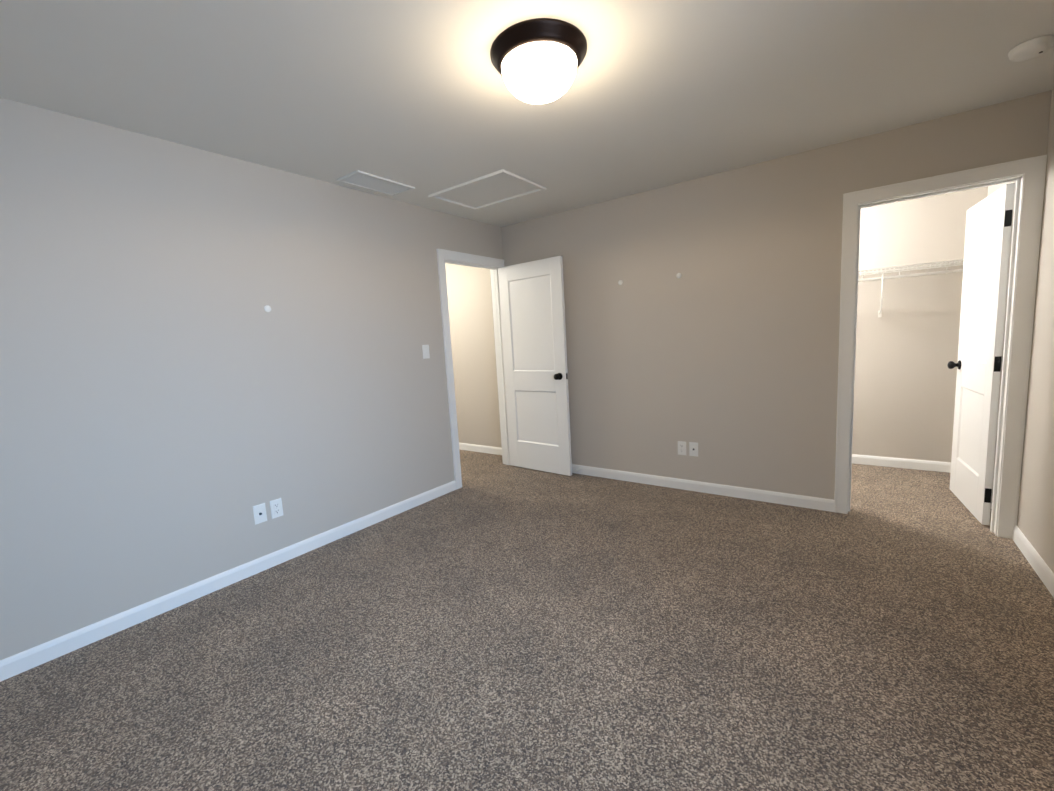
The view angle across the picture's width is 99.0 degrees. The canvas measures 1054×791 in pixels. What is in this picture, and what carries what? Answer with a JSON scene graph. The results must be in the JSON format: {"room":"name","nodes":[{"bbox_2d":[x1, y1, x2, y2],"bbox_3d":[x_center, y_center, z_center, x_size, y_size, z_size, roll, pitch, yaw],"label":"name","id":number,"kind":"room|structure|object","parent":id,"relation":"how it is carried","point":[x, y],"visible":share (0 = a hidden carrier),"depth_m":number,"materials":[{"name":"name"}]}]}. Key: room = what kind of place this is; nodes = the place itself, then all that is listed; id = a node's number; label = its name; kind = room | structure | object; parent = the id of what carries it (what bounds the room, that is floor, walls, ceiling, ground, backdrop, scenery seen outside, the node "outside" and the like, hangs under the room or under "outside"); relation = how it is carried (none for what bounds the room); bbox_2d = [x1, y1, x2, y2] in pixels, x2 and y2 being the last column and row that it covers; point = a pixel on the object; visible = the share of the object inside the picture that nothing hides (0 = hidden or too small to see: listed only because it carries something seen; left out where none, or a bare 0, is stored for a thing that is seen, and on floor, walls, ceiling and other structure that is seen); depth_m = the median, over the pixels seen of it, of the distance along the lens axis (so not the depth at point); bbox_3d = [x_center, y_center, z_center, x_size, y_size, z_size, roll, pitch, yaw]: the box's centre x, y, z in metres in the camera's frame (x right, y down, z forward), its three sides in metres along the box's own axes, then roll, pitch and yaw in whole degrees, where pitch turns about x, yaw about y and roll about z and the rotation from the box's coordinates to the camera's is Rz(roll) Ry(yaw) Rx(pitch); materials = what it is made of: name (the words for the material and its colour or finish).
{"room":"empty bedroom","nodes":[
{"label":"empty bedroom","id":0,"kind":"room"},
{"bbox_2d":[0,97,502,659],"bbox_3d":[-1.393,-0.215,3.128,0.120,2.440,4.640,2,9,36],"label":"wall","id":1,"kind":"structure","parent":0,"point":[178,403],"depth_m":2.42,"materials":[{"name":"beige paint"}]},
{"bbox_2d":[0,480,455,681],"bbox_3d":[-1.607,1.029,2.780,0.014,0.085,3.260,2,9,36],"label":"baseboard","id":2,"kind":"structure","parent":1,"relation":"attached to","point":[25,660],"depth_m":2.45,"materials":[{"name":"white paint"}]},
{"bbox_2d":[253,503,266,524],"bbox_3d":[-1.623,0.722,2.741,0.017,0.115,0.070,2,9,36],"label":"outlet","id":3,"kind":"object","parent":1,"relation":"attached to","point":[259,512],"visible":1,"depth_m":2.74,"materials":[{"name":"white plastic"}]},
{"bbox_2d":[264,305,270,311],"bbox_3d":[-1.583,-0.530,2.747,0.004,0.042,0.042,2,9,36],"label":"anchor","id":4,"kind":"object","parent":1,"relation":"attached to","point":[267,308],"visible":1,"depth_m":2.74,"materials":[{"name":"white plastic"}]},
{"bbox_2d":[270,498,282,518],"bbox_3d":[-1.569,0.708,2.822,0.007,0.115,0.070,2,9,36],"label":"outlet","id":5,"kind":"object","parent":1,"relation":"attached to","point":[276,507],"visible":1,"depth_m":2.82,"materials":[{"name":"white plastic"}]},
{"bbox_2d":[422,345,429,358],"bbox_3d":[-0.843,-0.367,3.763,0.010,0.115,0.070,2,9,36],"label":"light switch","id":6,"kind":"object","parent":1,"relation":"attached to","point":[425,349],"visible":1,"depth_m":3.76,"materials":[{"name":"white plastic"}]},
{"bbox_2d":[436,249,509,489],"bbox_3d":[-0.496,-0.260,4.353,0.160,2.122,0.902,2,9,36],"label":"door frame","id":7,"kind":"structure","parent":1,"relation":"attached to","point":[444,256],"depth_m":4.12,"materials":[{"name":"white paint"}]},
{"bbox_2d":[498,256,571,475],"bbox_3d":[0.067,-0.257,4.381,0.772,2.023,0.167,3,9,40],"label":"bedroom door","id":8,"kind":"structure","parent":7,"relation":"attached to","point":[532,304],"depth_m":4.34,"materials":[{"name":"white paint"}]},
{"bbox_2d":[445,263,501,447],"bbox_3d":[-0.871,-0.545,5.521,1.880,2.440,0.120,2,9,36],"label":"wall","id":9,"kind":"structure","parent":0,"point":[469,293],"depth_m":5.28,"materials":[{"name":"beige paint"}]},
{"bbox_2d":[459,443,501,454],"bbox_3d":[-0.844,0.630,5.614,1.880,0.085,0.014,2,9,36],"label":"baseboard","id":10,"kind":"structure","parent":9,"relation":"attached to","point":[481,448],"depth_m":5.39,"materials":[{"name":"white paint"}]},
{"bbox_2d":[0,449,1053,790],"bbox_3d":[-0.255,0.992,3.207,5.930,0.100,5.780,2,9,36],"label":"floor","id":11,"kind":"structure","parent":0,"point":[494,623],"depth_m":1.85,"materials":[{"name":"carpet"}]},
{"bbox_2d":[0,0,1053,226],"bbox_3d":[-0.399,-1.525,2.892,5.930,0.100,5.780,2,9,36],"label":"ceiling","id":12,"kind":"structure","parent":0,"point":[421,98],"depth_m":1.97,"materials":[{"name":"white paint"}]},
{"bbox_2d":[337,170,414,196],"bbox_3d":[-1.036,-1.459,3.108,0.240,0.012,0.460,2,9,36],"label":"ceiling vent","id":13,"kind":"object","parent":12,"relation":"in","point":[367,181],"visible":1,"depth_m":3.09,"materials":[{"name":"white metal"}]},
{"bbox_2d":[428,169,546,210],"bbox_3d":[-0.300,-1.534,3.400,0.734,0.018,0.520,2,9,36],"label":"panel","id":14,"kind":"object","parent":12,"relation":"attached to","point":[495,188],"visible":1,"depth_m":3.38,"materials":[{"name":"white paint"}]},
{"bbox_2d":[490,18,586,103],"bbox_3d":[0.050,-1.275,1.788,0.382,0.170,0.382,2,9,36],"label":"lamp","id":15,"kind":"object","parent":12,"relation":"attached to","point":[537,61],"visible":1,"depth_m":1.68,"materials":[{"name":"white glass"}]},
{"bbox_2d":[1008,35,1053,61],"bbox_3d":[2.161,-1.479,1.929,0.136,0.040,0.136,2,9,36],"label":"smoke detector","id":16,"kind":"object","parent":12,"relation":"attached to","point":[1031,48],"visible":1,"depth_m":1.90,"materials":[{"name":"white plastic"}]},
{"bbox_2d":[501,90,1051,499],"bbox_3d":[1.332,-0.432,3.617,3.690,2.440,0.120,2,9,36],"label":"wall","id":17,"kind":"structure","parent":0,"point":[723,351],"depth_m":3.39,"materials":[{"name":"beige paint"}]},
{"bbox_2d":[678,441,685,454],"bbox_3d":[1.281,0.436,3.720,0.070,0.115,0.007,2,9,36],"label":"outlet","id":18,"kind":"object","parent":17,"relation":"attached to","point":[681,447],"visible":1,"depth_m":3.72,"materials":[{"name":"white plastic"}]},
{"bbox_2d":[689,442,697,456],"bbox_3d":[1.355,0.439,3.660,0.070,0.115,0.017,2,9,36],"label":"outlet","id":19,"kind":"object","parent":17,"relation":"attached to","point":[693,448],"visible":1,"depth_m":3.66,"materials":[{"name":"white plastic"}]},
{"bbox_2d":[572,464,833,511],"bbox_3d":[1.012,0.731,3.963,2.801,0.085,0.014,2,9,36],"label":"baseboard","id":20,"kind":"structure","parent":17,"relation":"attached to","point":[817,503],"depth_m":3.60,"materials":[{"name":"white paint"}]},
{"bbox_2d":[834,155,1046,538],"bbox_3d":[2.477,-0.234,2.807,0.877,2.123,0.160,2,9,36],"label":"door frame","id":21,"kind":"structure","parent":17,"relation":"attached to","point":[1027,176],"depth_m":2.59,"materials":[{"name":"white paint"}]},
{"bbox_2d":[947,183,1014,524],"bbox_3d":[2.969,-0.245,2.963,0.167,2.023,0.722,1,8,31],"label":"closet door","id":22,"kind":"structure","parent":21,"relation":"attached to","point":[989,222],"depth_m":2.88,"materials":[{"name":"white paint"}]},
{"bbox_2d":[852,186,987,461],"bbox_3d":[2.700,-0.598,4.311,2.310,2.440,0.120,2,9,36],"label":"wall","id":23,"kind":"structure","parent":0,"point":[907,342],"depth_m":3.83,"materials":[{"name":"beige paint"}]},
{"bbox_2d":[852,454,950,472],"bbox_3d":[2.770,0.579,4.372,2.176,0.085,0.014,2,9,36],"label":"baseboard","id":24,"kind":"structure","parent":23,"relation":"attached to","point":[938,466],"depth_m":3.97,"materials":[{"name":"white paint"}]},
{"bbox_2d":[858,259,963,316],"bbox_3d":[2.605,-0.875,4.065,2.175,0.402,0.310,2,9,36],"label":"wire closet shelf","id":25,"kind":"object","parent":23,"relation":"attached to","point":[946,271],"visible":0.33,"depth_m":3.60,"materials":[{"name":"white metal"}]},
{"bbox_2d":[987,88,1053,572],"bbox_3d":[2.018,-0.185,1.336,0.120,2.440,5.780,2,9,36],"label":"wall","id":26,"kind":"structure","parent":0,"point":[1035,520],"depth_m":2.33,"materials":[{"name":"beige paint"}]},
{"bbox_2d":[1012,526,1053,597],"bbox_3d":[1.629,1.071,0.977,0.014,0.085,4.146,2,9,36],"label":"baseboard","id":27,"kind":"structure","parent":26,"relation":"attached to","point":[1040,567],"depth_m":2.30,"materials":[{"name":"white paint"}]}
]}

